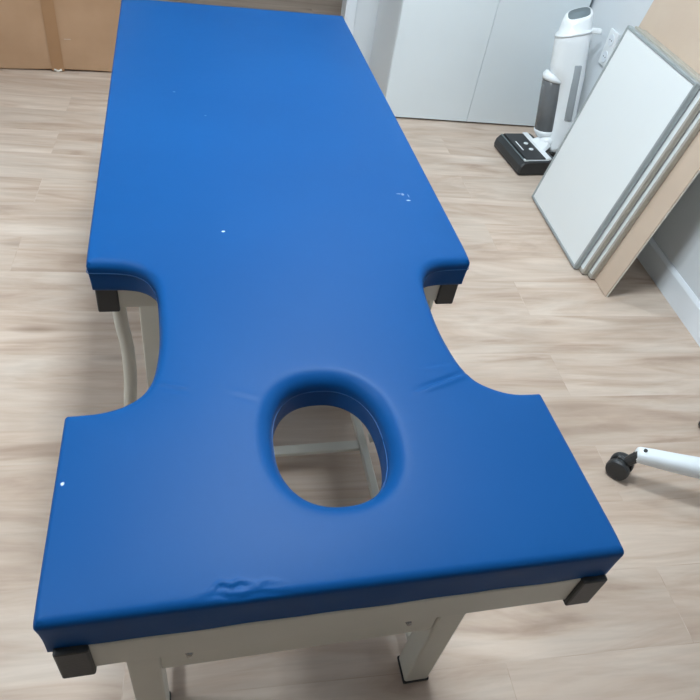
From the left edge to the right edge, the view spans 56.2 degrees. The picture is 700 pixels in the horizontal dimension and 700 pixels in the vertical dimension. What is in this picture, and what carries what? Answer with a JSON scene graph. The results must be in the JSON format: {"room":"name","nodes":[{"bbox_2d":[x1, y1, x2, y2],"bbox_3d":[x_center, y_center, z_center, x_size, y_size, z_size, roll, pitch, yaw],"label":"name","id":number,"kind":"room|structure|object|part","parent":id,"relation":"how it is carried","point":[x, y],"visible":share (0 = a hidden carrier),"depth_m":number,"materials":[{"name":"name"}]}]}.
{"room":"examination room","nodes":[
{"label":"examination room","id":0,"kind":"room"},
{"bbox_2d":[0,0,699,699],"bbox_3d":[-0.284,-0.305,2.413,5.400,0.100,8.600,1,45,-11],"label":"floor","id":1,"kind":"structure","parent":0,"point":[619,371],"depth_m":1.94,"materials":[{"name":"brown wood"}]},
{"bbox_2d":[0,0,120,71],"bbox_3d":[-1.377,-1.674,2.954,0.680,0.796,0.121,-5,46,-16],"label":"cardboard box","id":2,"kind":"object","parent":1,"relation":"on","point":[56,35],"visible":0.79,"depth_m":3.08,"materials":[{"name":"brown cardboard"}]},
{"bbox_2d":[33,0,623,699],"bbox_3d":[-0.224,-0.159,1.680,0.713,0.722,1.970,-2,45,-14],"label":"massage table","id":3,"kind":"object","parent":1,"relation":"on","point":[280,242],"visible":1,"depth_m":1.00,"materials":[{"name":"blue leather"}]},
{"bbox_3d":[-0.337,0.487,1.072,0.052,0.600,0.052,-2,45,-14],"label":"leg","id":4,"kind":"part","parent":3,"relation":"part of","materials":[{"name":"beige paint"}]},
{"bbox_3d":[-0.479,-0.051,1.597,0.052,0.600,0.052,-2,45,-14],"label":"leg","id":5,"kind":"part","parent":3,"relation":"part of","materials":[{"name":"beige paint"}]},
{"bbox_3d":[-0.122,-0.121,1.270,0.627,0.050,0.040,-2,45,-14],"label":"cross rail","id":6,"kind":"part","parent":3,"relation":"part of","materials":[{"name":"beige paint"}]},
{"bbox_3d":[-0.001,0.328,0.841,0.627,0.062,0.040,-2,45,-14],"label":"cross rail","id":7,"kind":"part","parent":3,"relation":"part of","materials":[{"name":"beige paint"}]},
{"bbox_3d":[-0.027,0.031,1.931,0.020,0.020,1.645,-2,45,-14],"label":"rail","id":8,"kind":"part","parent":3,"relation":"part of","materials":[{"name":"beige paint"}]},
{"bbox_3d":[0.176,0.467,1.196,0.052,0.600,0.052,-2,45,-14],"label":"leg","id":9,"kind":"part","parent":3,"relation":"part of","materials":[{"name":"beige paint"}]},
{"bbox_2d":[369,0,591,125],"bbox_3d":[0.705,-2.037,2.909,0.902,1.950,0.460,0,45,-12],"label":"storage cabinet","id":10,"kind":"object","parent":1,"relation":"on","point":[483,61],"visible":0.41,"depth_m":3.19,"materials":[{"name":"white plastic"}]},
{"bbox_3d":[0.271,-2.043,2.824,0.018,1.946,0.440,0,45,-12],"label":"panel","id":11,"kind":"part","parent":10,"relation":"part of","materials":[{"name":"white plastic"}]},
{"bbox_3d":[0.518,-1.882,2.707,0.449,1.938,0.018,0,45,-12],"label":"door","id":12,"kind":"part","parent":10,"relation":"part of","materials":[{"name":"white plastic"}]},
{"bbox_3d":[0.959,-1.885,2.799,0.449,1.938,0.018,0,45,-12],"label":"door","id":13,"kind":"part","parent":10,"relation":"part of","materials":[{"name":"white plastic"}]},
{"bbox_2d":[494,7,601,174],"bbox_3d":[0.945,-1.190,3.023,0.341,0.653,0.357,-5,46,-16],"label":"vacuum","id":14,"kind":"object","parent":1,"relation":"on","point":[561,86],"visible":0.98,"depth_m":3.06,"materials":[{"name":"white plastic"}]},
{"bbox_3d":[0.897,-0.974,3.141,0.134,0.037,0.297,13,44,2],"label":"white trim","id":15,"kind":"part","parent":14,"relation":"part of","materials":[{"name":"plastic"}]},
{"bbox_3d":[0.949,-1.169,3.130,0.101,0.240,0.158,-16,50,-25],"label":"tank","id":16,"kind":"part","parent":14,"relation":"part of","materials":[{"name":"plastic"}]},
{"bbox_2d":[531,25,699,268],"bbox_3d":[0.970,-0.768,2.521,0.146,0.749,0.525,1,45,-11],"label":"whiteboard","id":17,"kind":"object","parent":1,"relation":"on","point":[640,94],"visible":1,"depth_m":2.47,"materials":[{"name":"white metal"}]},
{"bbox_2d":[579,26,699,274],"bbox_3d":[0.996,-0.752,2.508,0.146,0.752,0.545,1,45,-11],"label":"whiteboard","id":18,"kind":"object","parent":1,"relation":"on","point":[693,108],"visible":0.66,"depth_m":2.30,"materials":[{"name":"silver metal"}]},
{"bbox_2d":[588,30,699,278],"bbox_3d":[1.020,-0.736,2.499,0.146,0.747,0.560,1,45,-11],"label":"whiteboard","id":19,"kind":"object","parent":1,"relation":"on","point":[693,129],"visible":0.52,"depth_m":2.31,"materials":[{"name":"silver metal"}]},
{"bbox_3d":[1.021,-0.736,2.499,0.017,0.743,0.548,8,43,-17],"label":"panel","id":20,"kind":"part","parent":19,"relation":"part of","materials":[{"name":"white plastic"}]},
{"bbox_2d":[595,0,699,296],"bbox_3d":[1.149,-0.976,2.251,0.255,1.471,0.723,1,45,-11],"label":"cardboard sheet","id":21,"kind":"object","parent":1,"relation":"on","point":[675,24],"visible":0.39,"depth_m":2.30,"materials":[{"name":"beige cardboard"}]},
{"bbox_2d":[605,421,699,479],"bbox_3d":[1.072,0.253,1.684,0.489,0.490,0.479,-17,50,-26],"label":"swivel chair","id":22,"kind":"object","parent":1,"relation":"on","point":[620,465],"visible":1,"depth_m":1.78,"materials":[{"name":"white metal"}]},
{"bbox_3d":[0.911,0.308,1.774,0.260,0.074,0.058,16,44,5],"label":"arm","id":23,"kind":"part","parent":22,"relation":"part of","materials":[{"name":"white metal"}]},
{"bbox_2d":[353,0,379,65],"bbox_3d":[-0.842,-2.518,2.622,4.115,2.600,0.120,1,45,-11],"label":"wall","id":24,"kind":"structure","parent":0,"point":[367,10],"depth_m":3.49,"materials":[{"name":"white paint"}]},
{"bbox_2d":[341,0,357,34],"bbox_3d":[-0.455,-2.341,2.866,1.180,2.120,0.150,1,45,-11],"label":"trim","id":25,"kind":"structure","parent":24,"relation":"attached to","point":[348,10],"depth_m":3.44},
{"bbox_2d":[576,0,699,299],"bbox_3d":[1.428,-1.382,1.909,0.120,2.600,8.000,1,45,-11],"label":"wall","id":26,"kind":"structure","parent":0,"point":[678,235],"depth_m":2.56,"materials":[{"name":"white paint"}]},
{"bbox_2d":[598,28,619,66],"bbox_3d":[1.165,-1.357,2.953,0.014,0.150,0.085,1,45,-11],"label":"wall socket","id":27,"kind":"object","parent":26,"relation":"attached to","point":[613,37],"visible":0.94,"depth_m":2.94,"materials":[{"name":"white plastic"}]},
{"bbox_2d":[637,237,699,346],"bbox_3d":[1.338,0.379,1.887,0.014,0.105,5.511,1,45,-11],"label":"baseboard","id":28,"kind":"structure","parent":26,"relation":"attached to","point":[671,284],"depth_m":2.49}
]}

